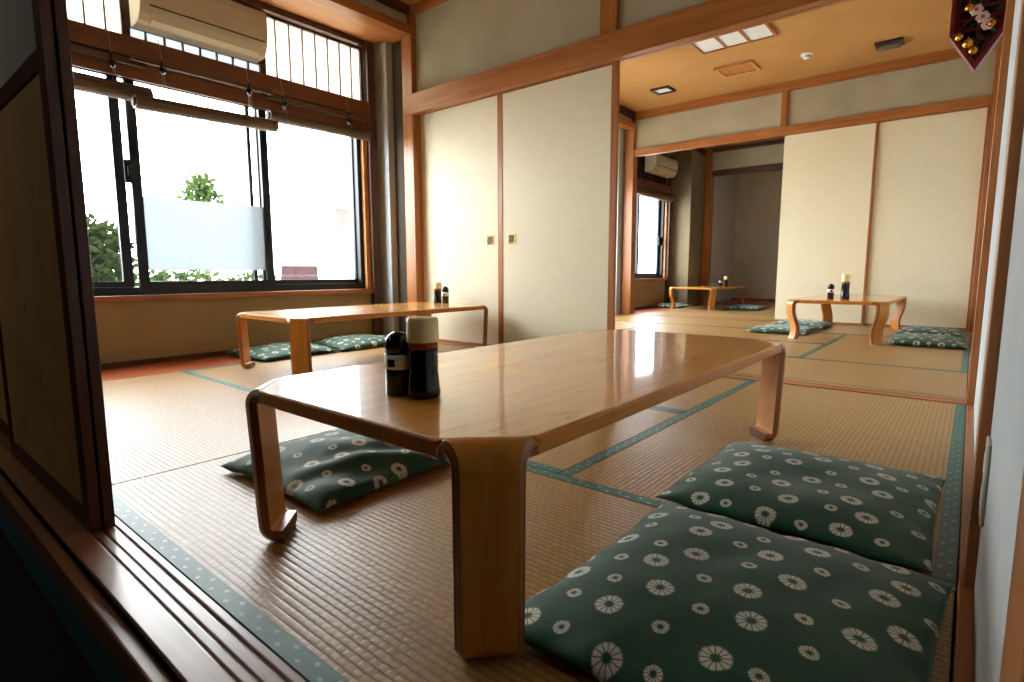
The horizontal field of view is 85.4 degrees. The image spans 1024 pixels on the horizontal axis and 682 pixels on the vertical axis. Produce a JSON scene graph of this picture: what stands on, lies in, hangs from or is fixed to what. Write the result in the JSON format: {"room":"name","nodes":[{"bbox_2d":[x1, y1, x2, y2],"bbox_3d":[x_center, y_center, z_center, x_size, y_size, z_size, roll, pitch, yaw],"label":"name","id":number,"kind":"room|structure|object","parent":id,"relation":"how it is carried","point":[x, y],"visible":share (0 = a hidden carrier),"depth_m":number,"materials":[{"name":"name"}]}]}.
{"room":"japanese restaurant","nodes":[
{"label":"japanese restaurant","id":0,"kind":"room"},
{"bbox_2d":[0,528,99,681],"bbox_3d":[-1.465,0.888,0.219,6.800,0.060,2.300,6,9,39],"label":"floor","id":1,"kind":"structure","parent":0,"point":[36,646],"depth_m":1.35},
{"bbox_2d":[0,505,127,681],"bbox_3d":[-1.369,0.579,1.569,4.095,0.222,0.072,6,9,39],"label":"trim","id":2,"kind":"structure","parent":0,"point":[105,669],"depth_m":1.16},
{"bbox_2d":[0,473,173,681],"bbox_3d":[-1.385,0.442,1.532,4.095,0.058,0.026,6,9,39],"label":"trim","id":3,"kind":"structure","parent":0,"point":[128,653],"depth_m":1.04,"materials":[{"name":"brown wood"}]},
{"bbox_2d":[95,57,672,363],"bbox_3d":[0.544,-1.621,6.988,0.140,2.850,11.100,6,9,39],"label":"wall","id":4,"kind":"structure","parent":0,"point":[134,330],"depth_m":3.83,"materials":[{"name":"beige paint"}]},
{"bbox_2d":[129,0,267,62],"bbox_3d":[-1.969,-2.050,3.537,0.188,0.292,0.760,6,9,39],"label":"air conditioner","id":5,"kind":"object","parent":4,"relation":"attached to","point":[227,27],"visible":1,"depth_m":3.51,"materials":[{"name":"beige plastic"}]},
{"bbox_2d":[101,350,343,380],"bbox_3d":[-1.843,0.144,3.802,0.475,0.059,2.705,6,9,39],"label":"trim","id":6,"kind":"structure","parent":4,"relation":"attached to","point":[113,373],"depth_m":3.44,"materials":[{"name":"brown wood"}]},
{"bbox_2d":[225,342,338,359],"bbox_3d":[-1.631,0.055,3.951,0.520,0.073,0.580,5,9,36],"label":"floor cushion","id":7,"kind":"object","parent":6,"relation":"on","point":[276,350],"visible":0.63,"depth_m":3.79,"materials":[{"name":"fabric"}]},
{"bbox_2d":[311,334,386,349],"bbox_3d":[-1.228,-0.006,4.419,0.520,0.076,0.600,6,9,41],"label":"floor cushion","id":8,"kind":"object","parent":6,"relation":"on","point":[355,341],"visible":0.79,"depth_m":4.24,"materials":[{"name":"fabric"}]},
{"bbox_2d":[66,0,381,334],"bbox_3d":[-2.055,-1.120,3.837,0.190,2.500,2.612,6,9,39],"label":"window","id":9,"kind":"structure","parent":4,"relation":"in","point":[316,64],"depth_m":3.93,"materials":[{"name":"brown wood"}]},
{"bbox_2d":[70,32,153,100],"bbox_3d":[-2.478,-1.591,3.057,0.108,0.374,0.854,6,9,39],"label":"rolled blind","id":10,"kind":"object","parent":9,"relation":"attached to","point":[83,82],"visible":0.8,"depth_m":3.21,"materials":[{"name":"brown wood"}]},
{"bbox_2d":[129,40,278,131],"bbox_3d":[-1.936,-1.621,3.557,0.090,0.438,0.884,6,9,39],"label":"rolled blind","id":11,"kind":"object","parent":9,"relation":"attached to","point":[140,102],"visible":1,"depth_m":3.50,"materials":[{"name":"brown wood"}]},
{"bbox_2d":[265,79,371,140],"bbox_3d":[-1.465,-1.770,4.273,0.086,0.320,0.879,6,9,39],"label":"rolled blind","id":12,"kind":"object","parent":9,"relation":"attached to","point":[282,118],"visible":0.99,"depth_m":4.22,"materials":[{"name":"brown wood"}]},
{"bbox_2d":[101,305,652,368],"bbox_3d":[-0.077,-0.212,6.277,0.015,0.030,8.810,6,9,39],"label":"baseboard","id":13,"kind":"structure","parent":4,"relation":"attached to","point":[216,353],"depth_m":3.63,"materials":[{"name":"brown wood"}]},
{"bbox_2d":[635,154,672,302],"bbox_3d":[2.013,-1.734,8.727,0.190,2.500,1.892,6,9,39],"label":"window","id":14,"kind":"structure","parent":4,"relation":"in","point":[649,181],"depth_m":9.28,"materials":[{"name":"brown wood"}]},
{"bbox_2d":[637,179,674,201],"bbox_3d":[2.185,-2.357,8.654,0.123,0.247,1.504,6,9,39],"label":"rolled blind","id":15,"kind":"object","parent":14,"relation":"attached to","point":[640,191],"visible":0.8,"depth_m":8.65,"materials":[{"name":"brown wood"}]},
{"bbox_2d":[645,154,677,177],"bbox_3d":[2.359,-2.752,8.735,0.188,0.262,0.800,6,9,39],"label":"air conditioner","id":16,"kind":"object","parent":4,"relation":"attached to","point":[659,165],"visible":0.84,"depth_m":8.57,"materials":[{"name":"beige plastic"}]},
{"bbox_2d":[374,42,398,335],"bbox_3d":[-1.010,-1.255,4.906,0.150,2.500,0.295,6,9,39],"label":"wall pillar","id":17,"kind":"structure","parent":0,"point":[382,52],"depth_m":4.77,"materials":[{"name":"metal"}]},
{"bbox_2d":[259,0,624,129],"bbox_3d":[-0.610,-2.544,5.016,0.430,0.030,6.650,6,9,39],"label":"ceiling","id":18,"kind":"structure","parent":0,"point":[311,10],"depth_m":4.20,"materials":[{"name":"brown wood"}]},
{"bbox_2d":[354,0,632,121],"bbox_3d":[-0.494,-2.617,4.832,0.030,0.160,6.530,6,9,39],"label":"wall","id":19,"kind":"structure","parent":0,"point":[373,4],"depth_m":4.25,"materials":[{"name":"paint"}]},
{"bbox_2d":[312,0,635,129],"bbox_3d":[-0.490,-2.518,4.842,0.100,0.070,6.530,6,9,39],"label":"trim","id":20,"kind":"structure","parent":19,"relation":"attached to","point":[352,8],"depth_m":4.14,"materials":[{"name":"brown wood"}]},
{"bbox_2d":[375,0,635,119],"bbox_3d":[-0.467,-2.649,4.806,0.040,0.090,6.530,6,9,39],"label":"trim","id":21,"kind":"structure","parent":19,"relation":"attached to","point":[397,5],"depth_m":4.34,"materials":[{"name":"brown wood"}]},
{"bbox_2d":[392,0,710,332],"bbox_3d":[0.469,-1.192,3.596,4.095,2.690,0.070,6,9,39],"label":"wall","id":22,"kind":"structure","parent":0,"point":[456,39],"depth_m":4.00,"materials":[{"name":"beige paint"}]},
{"bbox_2d":[401,11,423,316],"bbox_3d":[-0.806,-1.294,4.612,0.120,2.650,0.120,6,9,39],"label":"trim","id":23,"kind":"structure","parent":22,"relation":"attached to","point":[411,123],"depth_m":4.56,"materials":[{"name":"brown wood"}]},
{"bbox_2d":[410,0,447,14],"bbox_3d":[0.595,-2.475,3.255,3.665,0.060,0.045,6,9,39],"label":"trim","id":24,"kind":"structure","parent":22,"relation":"attached to","point":[423,5],"depth_m":4.28,"materials":[{"name":"brown wood"}]},
{"bbox_2d":[420,94,497,345],"bbox_3d":[-0.420,-0.902,4.382,0.895,1.858,0.025,6,9,39],"label":"door","id":25,"kind":"structure","parent":22,"relation":"in","point":[459,161],"depth_m":4.34,"materials":[{"name":"paper"}]},
{"bbox_2d":[497,60,619,343],"bbox_3d":[0.277,-0.828,3.771,0.970,1.858,0.025,6,9,39],"label":"door","id":26,"kind":"structure","parent":22,"relation":"in","point":[558,138],"depth_m":3.72,"materials":[{"name":"paper"}]},
{"bbox_2d":[600,0,618,34],"bbox_3d":[0.604,-2.177,3.334,0.115,0.670,0.090,6,9,39],"label":"trim","id":27,"kind":"structure","parent":22,"relation":"attached to","point":[609,9],"depth_m":3.32,"materials":[{"name":"brown wood"}]},
{"bbox_2d":[406,0,839,114],"bbox_3d":[0.586,-1.765,3.342,3.680,0.154,0.060,6,9,39],"label":"wooden beam","id":28,"kind":"structure","parent":22,"relation":"attached to","point":[712,17],"depth_m":3.29,"materials":[{"name":"brown wood"}]},
{"bbox_2d":[438,341,965,404],"bbox_3d":[0.619,0.155,3.607,3.620,0.054,0.130,6,9,39],"label":"trim","id":29,"kind":"structure","parent":22,"relation":"attached to","point":[936,398],"depth_m":2.71,"materials":[{"name":"brown wood"}]},
{"bbox_2d":[620,0,851,62],"bbox_3d":[0.631,-1.732,3.393,3.620,0.048,0.070,6,9,39],"label":"trim","id":30,"kind":"structure","parent":22,"relation":"attached to","point":[840,1],"depth_m":2.94,"materials":[{"name":"brown wood"}]},
{"bbox_2d":[949,0,1005,73],"bbox_3d":[2.025,-1.749,2.364,0.200,1.120,0.177,6,9,39],"label":"hanging ornament","id":31,"kind":"object","parent":22,"relation":"hanging from","point":[976,26],"visible":1,"depth_m":2.45,"materials":[{"name":"fabric"}]},
{"bbox_2d":[615,128,624,313],"bbox_3d":[1.442,-1.611,7.745,0.290,2.500,0.400,6,9,39],"label":"wall","id":32,"kind":"structure","parent":0,"point":[621,149],"depth_m":7.55,"materials":[{"name":"white paint"}]},
{"bbox_2d":[634,306,694,313],"bbox_3d":[2.217,-0.469,8.682,0.475,0.059,2.160,6,9,39],"label":"trim","id":33,"kind":"structure","parent":32,"relation":"attached to","point":[651,309],"depth_m":8.59,"materials":[{"name":"brown wood"}]},
{"bbox_2d":[651,303,690,307],"bbox_3d":[2.621,-0.598,9.140,0.460,0.076,0.600,5,9,36],"label":"floor cushion","id":34,"kind":"object","parent":33,"relation":"on","point":[660,305],"visible":0.9,"depth_m":8.97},
{"bbox_2d":[669,150,705,305],"bbox_3d":[3.043,-1.943,9.626,0.330,2.690,0.620,6,9,39],"label":"wall","id":35,"kind":"structure","parent":0,"point":[688,185],"depth_m":9.42,"materials":[{"name":"paint"}]},
{"bbox_2d":[700,149,713,305],"bbox_3d":[3.434,-1.958,9.743,0.115,2.690,0.140,6,9,39],"label":"trim","id":36,"kind":"structure","parent":35,"relation":"attached to","point":[709,179],"depth_m":9.68,"materials":[{"name":"brown wood"}]},
{"bbox_2d":[399,0,990,149],"bbox_3d":[2.159,-2.816,5.495,4.335,0.060,11.100,6,9,39],"label":"ceiling","id":37,"kind":"structure","parent":0,"point":[843,36],"depth_m":5.33,"materials":[{"name":"wood"}]},
{"bbox_2d":[650,85,675,95],"bbox_3d":[1.741,-2.886,6.396,0.220,0.020,0.220,6,9,39],"label":"ceiling light","id":38,"kind":"object","parent":37,"relation":"attached to","point":[667,89],"visible":1,"depth_m":6.38,"materials":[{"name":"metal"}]},
{"bbox_2d":[689,23,777,54],"bbox_3d":[1.904,-2.700,4.892,0.680,0.020,0.590,6,9,39],"label":"recessed light","id":39,"kind":"object","parent":37,"relation":"in","point":[765,31],"visible":0.56,"depth_m":5.00,"materials":[{"name":"white plastic"}]},
{"bbox_2d":[693,38,723,52],"bbox_3d":[1.742,-2.721,5.024,0.210,0.006,0.540,6,9,39],"label":"diffuser","id":40,"kind":"object","parent":39,"relation":"attached to","point":[712,45],"depth_m":5.13,"materials":[{"name":"plastic"}]},
{"bbox_2d":[717,31,747,46],"bbox_3d":[1.904,-2.705,4.892,0.210,0.006,0.540,6,9,39],"label":"diffuser","id":41,"kind":"object","parent":39,"relation":"attached to","point":[739,38],"depth_m":5.00,"materials":[{"name":"plastic"}]},
{"bbox_2d":[741,24,772,40],"bbox_3d":[2.066,-2.689,4.759,0.210,0.006,0.540,6,9,39],"label":"diffuser","id":42,"kind":"object","parent":39,"relation":"attached to","point":[765,31],"depth_m":4.87,"materials":[{"name":"plastic"}]},
{"bbox_2d":[714,60,760,77],"bbox_3d":[2.324,-2.803,5.726,0.380,0.022,0.300,6,9,39],"label":"ceiling vent","id":43,"kind":"object","parent":37,"relation":"in","point":[748,66],"visible":1,"depth_m":5.71,"materials":[{"name":"brown wood"}]},
{"bbox_2d":[719,63,754,75],"bbox_3d":[2.322,-2.806,5.722,0.320,0.012,0.223,6,9,39],"label":"grille","id":44,"kind":"object","parent":43,"relation":"attached to","point":[747,67],"depth_m":5.73,"materials":[{"name":"brown wood"}]},
{"bbox_2d":[874,37,904,51],"bbox_3d":[3.468,-2.716,5.098,0.220,0.045,0.180,6,9,39],"label":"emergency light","id":45,"kind":"object","parent":37,"relation":"attached to","point":[894,43],"visible":1,"depth_m":5.07,"materials":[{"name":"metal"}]},
{"bbox_2d":[715,300,774,306],"bbox_3d":[5.354,-0.566,9.327,3.705,0.080,1.400,6,9,39],"label":"floor","id":46,"kind":"structure","parent":0,"point":[729,302],"depth_m":10.10,"materials":[{"name":"brown wood"}]},
{"bbox_2d":[710,169,782,301],"bbox_3d":[5.314,-1.887,9.260,3.885,2.720,1.500,6,9,39],"label":"wall","id":47,"kind":"structure","parent":0,"point":[746,206],"depth_m":10.57,"materials":[{"name":"paint"}]},
{"bbox_2d":[635,314,967,330],"bbox_3d":[3.045,-0.212,6.535,3.605,0.054,0.120,6,9,39],"label":"trim","id":48,"kind":"structure","parent":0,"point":[635,314],"depth_m":6.85,"materials":[{"name":"brown wood"}]},
{"bbox_2d":[635,52,995,149],"bbox_3d":[3.051,-2.632,6.234,3.665,0.490,0.030,6,9,39],"label":"wall","id":49,"kind":"structure","parent":0,"point":[951,80],"depth_m":5.93,"materials":[{"name":"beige paint"}]},
{"bbox_2d":[621,120,637,314],"bbox_3d":[1.602,-1.663,7.554,0.130,2.650,0.120,6,9,39],"label":"trim","id":50,"kind":"structure","parent":49,"relation":"attached to","point":[630,170],"depth_m":7.52,"materials":[{"name":"brown wood"}]},
{"bbox_2d":[780,91,788,126],"bbox_3d":[3.060,-2.637,6.212,0.065,0.475,0.070,6,9,39],"label":"trim","id":51,"kind":"structure","parent":49,"relation":"attached to","point":[785,95],"depth_m":6.19,"materials":[{"name":"brown wood"}]},
{"bbox_2d":[634,95,991,156],"bbox_3d":[3.031,-2.358,6.242,3.665,0.085,0.035,6,9,39],"label":"trim","id":52,"kind":"structure","parent":49,"relation":"attached to","point":[979,101],"depth_m":5.93,"materials":[{"name":"brown wood"}]},
{"bbox_2d":[634,45,1001,119],"bbox_3d":[3.025,-2.824,6.179,3.665,0.095,0.050,6,9,39],"label":"trim","id":53,"kind":"structure","parent":49,"relation":"attached to","point":[948,54],"depth_m":5.98,"materials":[{"name":"brown wood"}]},
{"bbox_2d":[774,121,878,324],"bbox_3d":[3.419,-1.248,6.101,0.887,2.106,0.024,6,9,39],"label":"door","id":54,"kind":"structure","parent":49,"relation":"in","point":[828,176],"depth_m":6.07,"materials":[{"name":"paper"}]},
{"bbox_2d":[863,105,990,329],"bbox_3d":[4.108,-1.183,5.569,0.888,2.106,0.024,6,9,39],"label":"door","id":55,"kind":"structure","parent":49,"relation":"in","point":[929,168],"depth_m":5.52,"materials":[{"name":"paper"}]},
{"bbox_2d":[713,116,989,309],"bbox_3d":[4.897,-1.831,8.568,3.645,2.660,0.100,6,9,39],"label":"wall","id":56,"kind":"structure","parent":0,"point":[770,154],"depth_m":9.15,"materials":[{"name":"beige paint"}]},
{"bbox_2d":[712,163,782,176],"bbox_3d":[4.876,-2.746,8.432,3.645,0.090,0.080,6,9,39],"label":"trim","id":57,"kind":"structure","parent":56,"relation":"attached to","point":[777,166],"depth_m":9.18,"materials":[{"name":"brown wood"}]},
{"bbox_2d":[713,139,784,152],"bbox_3d":[4.847,-3.114,8.351,3.645,0.060,0.050,6,9,39],"label":"trim","id":58,"kind":"structure","parent":56,"relation":"attached to","point":[780,141],"depth_m":9.11,"materials":[{"name":"brown wood"}]},
{"bbox_2d":[949,318,969,681],"bbox_3d":[2.198,-0.040,5.863,4.315,0.100,11.020,6,9,39],"label":"floor","id":59,"kind":"structure","parent":0,"point":[969,318],"depth_m":1.06,"materials":[{"name":"brown wood"}]},
{"bbox_2d":[102,370,336,484],"bbox_3d":[-1.538,0.317,2.392,1.790,0.061,0.895,6,9,39],"label":"mat","id":60,"kind":"object","parent":59,"relation":"on","point":[157,423],"visible":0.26,"depth_m":2.13,"materials":[{"name":"wicker"}]},
{"bbox_2d":[185,344,469,388],"bbox_3d":[-1.024,0.152,3.709,0.892,0.061,1.801,6,9,39],"label":"mat","id":61,"kind":"object","parent":59,"relation":"on","point":[264,371],"visible":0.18,"depth_m":3.44,"materials":[{"name":"wicker"}]},
{"bbox_2d":[236,302,487,375],"bbox_3d":[-0.914,-0.051,3.720,0.743,0.338,1.548,6,9,39],"label":"table","id":62,"kind":"object","parent":61,"relation":"on","point":[298,320],"visible":0.8,"depth_m":3.31,"materials":[{"name":"brown wood"}]},
{"bbox_2d":[434,282,441,302],"bbox_3d":[-0.579,-0.378,4.335,0.065,0.162,0.065,6,9,39],"label":"sauce bottle","id":63,"kind":"object","parent":62,"relation":"on","point":[437,285],"visible":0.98,"depth_m":4.31,"materials":[{"name":"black glass"}]},
{"bbox_2d":[442,286,448,302],"bbox_3d":[-0.515,-0.357,4.290,0.054,0.131,0.052,-2,7,-12],"label":"dispenser","id":64,"kind":"object","parent":62,"relation":"on","point":[445,290],"visible":0.95,"depth_m":4.27,"materials":[{"name":"black plastic"}]},
{"bbox_2d":[112,437,955,681],"bbox_3d":[-0.153,0.454,1.258,1.794,0.061,0.895,6,9,39],"label":"mat","id":65,"kind":"object","parent":59,"relation":"on","point":[360,588],"visible":0.4,"depth_m":1.13,"materials":[{"name":"wicker"}]},
{"bbox_2d":[221,428,446,512],"bbox_3d":[-0.478,0.326,1.680,0.500,0.088,0.570,5,9,38],"label":"floor cushion","id":66,"kind":"object","parent":65,"relation":"on","point":[320,471],"visible":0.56,"depth_m":1.52,"materials":[{"name":"fabric"}]},
{"bbox_2d":[245,329,785,657],"bbox_3d":[0.179,0.214,1.566,0.743,0.338,1.548,6,9,39],"label":"table","id":67,"kind":"object","parent":65,"relation":"on","point":[498,407],"visible":1,"depth_m":1.04,"materials":[{"name":"brown wood"}]},
{"bbox_2d":[383,331,407,396],"bbox_3d":[-0.222,0.043,1.080,0.054,0.124,0.052,-2,7,-12],"label":"dispenser","id":68,"kind":"object","parent":67,"relation":"on","point":[395,344],"visible":0.87,"depth_m":1.06,"materials":[{"name":"black plastic"}]},
{"bbox_2d":[406,316,440,399],"bbox_3d":[-0.169,0.031,1.055,0.065,0.153,0.065,6,9,39],"label":"sauce bottle","id":69,"kind":"object","parent":67,"relation":"on","point":[422,332],"visible":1,"depth_m":1.03,"materials":[{"name":"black glass"}]},
{"bbox_2d":[525,502,951,681],"bbox_3d":[0.377,0.425,0.936,0.550,0.070,0.620,6,9,40],"label":"floor cushion","id":70,"kind":"object","parent":65,"relation":"on","point":[685,594],"visible":1,"depth_m":0.85,"materials":[{"name":"fabric"}]},
{"bbox_2d":[526,407,682,473],"bbox_3d":[-0.273,0.299,2.515,1.794,0.061,0.902,6,9,39],"label":"mat","id":71,"kind":"object","parent":59,"relation":"on","point":[565,456],"visible":0.2,"depth_m":1.90,"materials":[{"name":"wicker"}]},
{"bbox_2d":[615,321,660,329],"bbox_3d":[0.776,-0.119,5.874,0.892,0.061,1.797,6,9,39],"label":"mat","id":72,"kind":"object","parent":59,"relation":"on","point":[622,325],"visible":0.14,"depth_m":6.14,"materials":[{"name":"wicker"}]},
{"bbox_2d":[615,314,770,327],"bbox_3d":[2.011,-0.219,6.659,1.790,0.061,0.992,6,9,39],"label":"mat","id":73,"kind":"object","parent":59,"relation":"on","point":[632,317],"visible":0.45,"depth_m":6.51,"materials":[{"name":"wicker"}]},
{"bbox_2d":[653,377,748,412],"bbox_3d":[0.302,0.212,3.205,1.794,0.061,0.896,6,9,39],"label":"mat","id":74,"kind":"object","parent":59,"relation":"on","point":[684,402],"visible":0.16,"depth_m":2.62,"materials":[{"name":"wicker"}]},
{"bbox_2d":[639,310,774,319],"bbox_3d":[2.700,-0.323,7.488,1.790,0.061,0.897,6,9,39],"label":"mat","id":75,"kind":"object","parent":59,"relation":"on","point":[664,312],"visible":0.4,"depth_m":7.54,"materials":[{"name":"wicker"}]},
{"bbox_2d":[669,307,774,314],"bbox_3d":[3.312,-0.415,8.222,1.790,0.061,1.017,6,9,39],"label":"mat","id":76,"kind":"object","parent":59,"relation":"on","point":[693,309],"visible":0.37,"depth_m":8.31,"materials":[{"name":"wicker"}]},
{"bbox_2d":[721,304,766,309],"bbox_3d":[3.596,-0.532,8.598,0.530,0.074,0.600,5,9,37],"label":"floor cushion","id":77,"kind":"object","parent":76,"relation":"on","point":[737,306],"visible":1,"depth_m":8.43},
{"bbox_2d":[624,323,843,343],"bbox_3d":[2.099,-0.059,5.366,1.794,0.061,0.902,6,9,39],"label":"mat","id":78,"kind":"object","parent":59,"relation":"on","point":[812,337],"visible":0.57,"depth_m":5.23,"materials":[{"name":"wicker"}]},
{"bbox_2d":[745,324,816,334],"bbox_3d":[2.621,-0.126,5.383,0.530,0.061,0.600,5,9,37],"label":"floor cushion","id":79,"kind":"object","parent":78,"relation":"on","point":[771,328],"visible":0.87,"depth_m":5.23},
{"bbox_2d":[695,305,774,309],"bbox_3d":[3.937,-0.509,8.974,1.790,0.061,0.942,6,9,39],"label":"mat","id":80,"kind":"object","parent":59,"relation":"on","point":[704,306],"visible":0.06,"depth_m":9.25,"materials":[{"name":"wicker"}]},
{"bbox_2d":[669,285,746,309],"bbox_3d":[3.221,-0.723,9.082,0.747,0.338,1.552,6,9,39],"label":"table","id":81,"kind":"object","parent":80,"relation":"on","point":[711,298],"visible":0.98,"depth_m":8.68,"materials":[{"name":"brown wood"}]},
{"bbox_2d":[559,380,965,582],"bbox_3d":[1.053,0.359,2.007,0.896,0.061,1.801,6,9,39],"label":"mat","id":82,"kind":"object","parent":59,"relation":"on","point":[906,434],"visible":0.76,"depth_m":1.91,"materials":[{"name":"wicker"}]},
{"bbox_2d":[655,441,944,573],"bbox_3d":[0.759,0.365,1.434,0.555,0.064,0.600,6,9,39],"label":"floor cushion","id":83,"kind":"object","parent":82,"relation":"on","point":[870,510],"visible":1,"depth_m":1.31,"materials":[{"name":"fabric"}]},
{"bbox_2d":[762,339,822,356],"bbox_3d":[1.526,0.027,4.677,1.794,0.061,0.892,6,9,39],"label":"mat","id":84,"kind":"object","parent":59,"relation":"on","point":[793,349],"visible":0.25,"depth_m":4.25,"materials":[{"name":"wicker"}]},
{"bbox_2d":[734,356,967,397],"bbox_3d":[1.650,0.182,3.426,1.794,0.061,0.887,6,9,39],"label":"mat","id":85,"kind":"object","parent":59,"relation":"on","point":[939,382],"visible":0.31,"depth_m":3.07,"materials":[{"name":"wicker"}]},
{"bbox_2d":[747,321,969,341],"bbox_3d":[3.396,-0.082,5.525,1.794,0.061,0.992,6,9,39],"label":"mat","id":86,"kind":"object","parent":59,"relation":"on","point":[836,329],"visible":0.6,"depth_m":5.46,"materials":[{"name":"wicker"}]},
{"bbox_2d":[768,319,835,328],"bbox_3d":[3.051,-0.190,5.854,0.530,0.072,0.580,6,9,41],"label":"floor cushion","id":87,"kind":"object","parent":86,"relation":"on","point":[817,324],"visible":0.66,"depth_m":5.70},
{"bbox_2d":[786,294,906,343],"bbox_3d":[3.131,-0.236,5.154,0.747,0.338,1.552,6,9,39],"label":"table","id":88,"kind":"object","parent":86,"relation":"on","point":[882,303],"visible":0.92,"depth_m":4.75,"materials":[{"name":"brown wood"}]},
{"bbox_2d":[827,284,834,298],"bbox_3d":[2.802,-0.437,4.879,0.054,0.131,0.052,-2,7,-12],"label":"dispenser","id":89,"kind":"object","parent":88,"relation":"on","point":[830,292],"visible":1,"depth_m":4.86,"materials":[{"name":"black plastic"}]},
{"bbox_2d":[840,274,850,298],"bbox_3d":[2.940,-0.480,4.891,0.072,0.213,0.072,6,9,39],"label":"sauce bottle","id":90,"kind":"object","parent":88,"relation":"on","point":[846,278],"visible":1,"depth_m":4.87,"materials":[{"name":"glass"}]},
{"bbox_2d":[892,326,966,338],"bbox_3d":[3.734,-0.088,4.959,0.500,0.087,0.600,6,9,41],"label":"floor cushion","id":91,"kind":"object","parent":86,"relation":"on","point":[910,329],"visible":0.69,"depth_m":4.82,"materials":[{"name":"fabric"}]},
{"bbox_2d":[799,334,969,371],"bbox_3d":[2.853,0.087,4.171,0.896,0.061,1.797,6,9,39],"label":"mat","id":92,"kind":"object","parent":59,"relation":"on","point":[850,348],"visible":0.71,"depth_m":3.88,"materials":[{"name":"wicker"}]},
{"bbox_2d":[885,333,965,347],"bbox_3d":[3.328,-0.019,4.456,0.500,0.074,0.620,5,9,38],"label":"floor cushion","id":93,"kind":"object","parent":92,"relation":"on","point":[910,339],"visible":1,"depth_m":4.29,"materials":[{"name":"fabric"}]},
{"bbox_2d":[974,0,1023,681],"bbox_3d":[3.837,-1.305,4.374,0.100,2.850,10.970,6,9,39],"label":"wall","id":94,"kind":"structure","parent":0,"point":[998,532],"depth_m":0.72,"materials":[{"name":"white paint"}]},
{"bbox_2d":[951,405,973,681],"bbox_3d":[1.116,0.432,1.362,0.024,0.054,2.678,6,9,39],"label":"trim","id":95,"kind":"structure","parent":94,"relation":"attached to","point":[963,642],"depth_m":0.98,"materials":[{"name":"brown wood"}]},
{"bbox_2d":[968,49,1000,332],"bbox_3d":[4.477,-1.398,5.196,0.115,2.690,0.120,6,9,39],"label":"trim","id":96,"kind":"structure","parent":94,"relation":"attached to","point":[998,51],"depth_m":5.17,"materials":[{"name":"brown wood"}]},
{"bbox_2d":[979,436,991,526],"bbox_3d":[0.796,0.235,0.935,0.007,0.140,0.072,6,9,39],"label":"wall outlet","id":97,"kind":"object","parent":94,"relation":"attached to","point":[988,450],"visible":1,"depth_m":0.91,"materials":[{"name":"plastic"}]},
{"bbox_2d":[966,0,1014,408],"bbox_3d":[2.031,-1.018,2.247,0.102,2.670,0.120,6,9,39],"label":"trim","id":98,"kind":"structure","parent":94,"relation":"attached to","point":[1010,4],"depth_m":2.28,"materials":[{"name":"brown wood"}]},
{"bbox_2d":[963,0,1023,587],"bbox_3d":[0.894,-0.862,0.869,0.092,2.637,0.110,6,9,39],"label":"door frame","id":99,"kind":"structure","parent":94,"relation":"attached to","point":[1016,120],"depth_m":0.95,"materials":[{"name":"brown wood"}]},
{"bbox_3d":[-0.498,-0.704,0.770,6.250,2.960,0.040,6,9,39],"label":"wall","id":100,"kind":"structure","parent":0,"visible":0},
{"bbox_2d":[0,361,9,438],"bbox_3d":[-1.968,-0.605,2.011,0.890,1.870,0.022,6,9,39],"label":"door","id":101,"kind":"structure","parent":100,"relation":"in","point":[4,429],"depth_m":1.98,"materials":[{"name":"brown wood"}]},
{"bbox_2d":[0,0,101,532],"bbox_3d":[-1.277,-0.533,1.413,0.882,1.870,0.022,6,9,39],"label":"door","id":102,"kind":"structure","parent":100,"relation":"in","point":[42,352],"depth_m":1.31,"materials":[{"name":"brown wood"}]},
{"bbox_2d":[50,0,115,528],"bbox_3d":[-1.262,-0.535,1.433,0.890,1.870,0.022,6,9,39],"label":"door","id":103,"kind":"structure","parent":100,"relation":"in","point":[58,7],"depth_m":1.19,"materials":[{"name":"brown wood"}]},
{"bbox_2d":[0,431,305,681],"bbox_3d":[-1.342,0.417,1.582,4.095,0.060,0.109,6,9,39],"label":"sliding door track","id":104,"kind":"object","parent":100,"relation":"attached to","point":[192,638],"depth_m":0.98,"materials":[{"name":"brown wood"}]},
{"bbox_2d":[999,469,1023,681],"bbox_3d":[0.303,-0.670,0.161,0.099,2.560,0.100,6,9,39],"label":"trim","id":105,"kind":"structure","parent":100,"relation":"attached to","point":[1012,662],"depth_m":0.30,"materials":[{"name":"brown wood"}]},
{"label":"outside","id":106,"kind":"structure","parent":0,"visible":0},
{"bbox_3d":[-19.060,-3.263,35.045,65.810,0.100,80.000,6,9,39],"label":"ground","id":107,"kind":"structure","parent":106,"visible":0},
{"bbox_2d":[86,213,138,286],"bbox_3d":[-3.716,-0.337,4.450,0.886,1.543,1.330,6,9,39],"label":"shrub","id":108,"kind":"object","parent":107,"relation":"on","point":[104,246],"visible":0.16,"depth_m":4.55,"materials":[{"name":"green plant"}]},
{"bbox_2d":[114,270,276,284],"bbox_3d":[-3.373,-0.301,5.969,0.828,1.098,2.090,6,9,39],"label":"shrub","id":109,"kind":"object","parent":107,"relation":"on","point":[163,275],"visible":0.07,"depth_m":5.77,"materials":[{"name":"green plant"}]},
{"bbox_2d":[174,162,225,277],"bbox_3d":[-4.734,-1.467,9.045,0.861,2.662,1.306,6,9,39],"label":"tree","id":110,"kind":"object","parent":107,"relation":"on","point":[204,192],"visible":0.33,"depth_m":8.66,"materials":[{"name":"green plant"}]},
{"bbox_2d":[202,193,353,280],"bbox_3d":[-13.002,-7.056,40.246,11.900,6.125,15.400,6,9,39],"label":"building exterior","id":111,"kind":"structure","parent":107,"relation":"on","point":[308,229],"depth_m":33.40,"materials":[{"name":"grey metal"}]},
{"bbox_2d":[281,266,318,279],"bbox_3d":[-10.216,-2.973,26.755,1.740,1.316,4.070,-3,8,-20],"label":"car","id":112,"kind":"object","parent":107,"relation":"on","point":[287,272],"visible":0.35,"depth_m":25.73,"materials":[{"name":"paint"}]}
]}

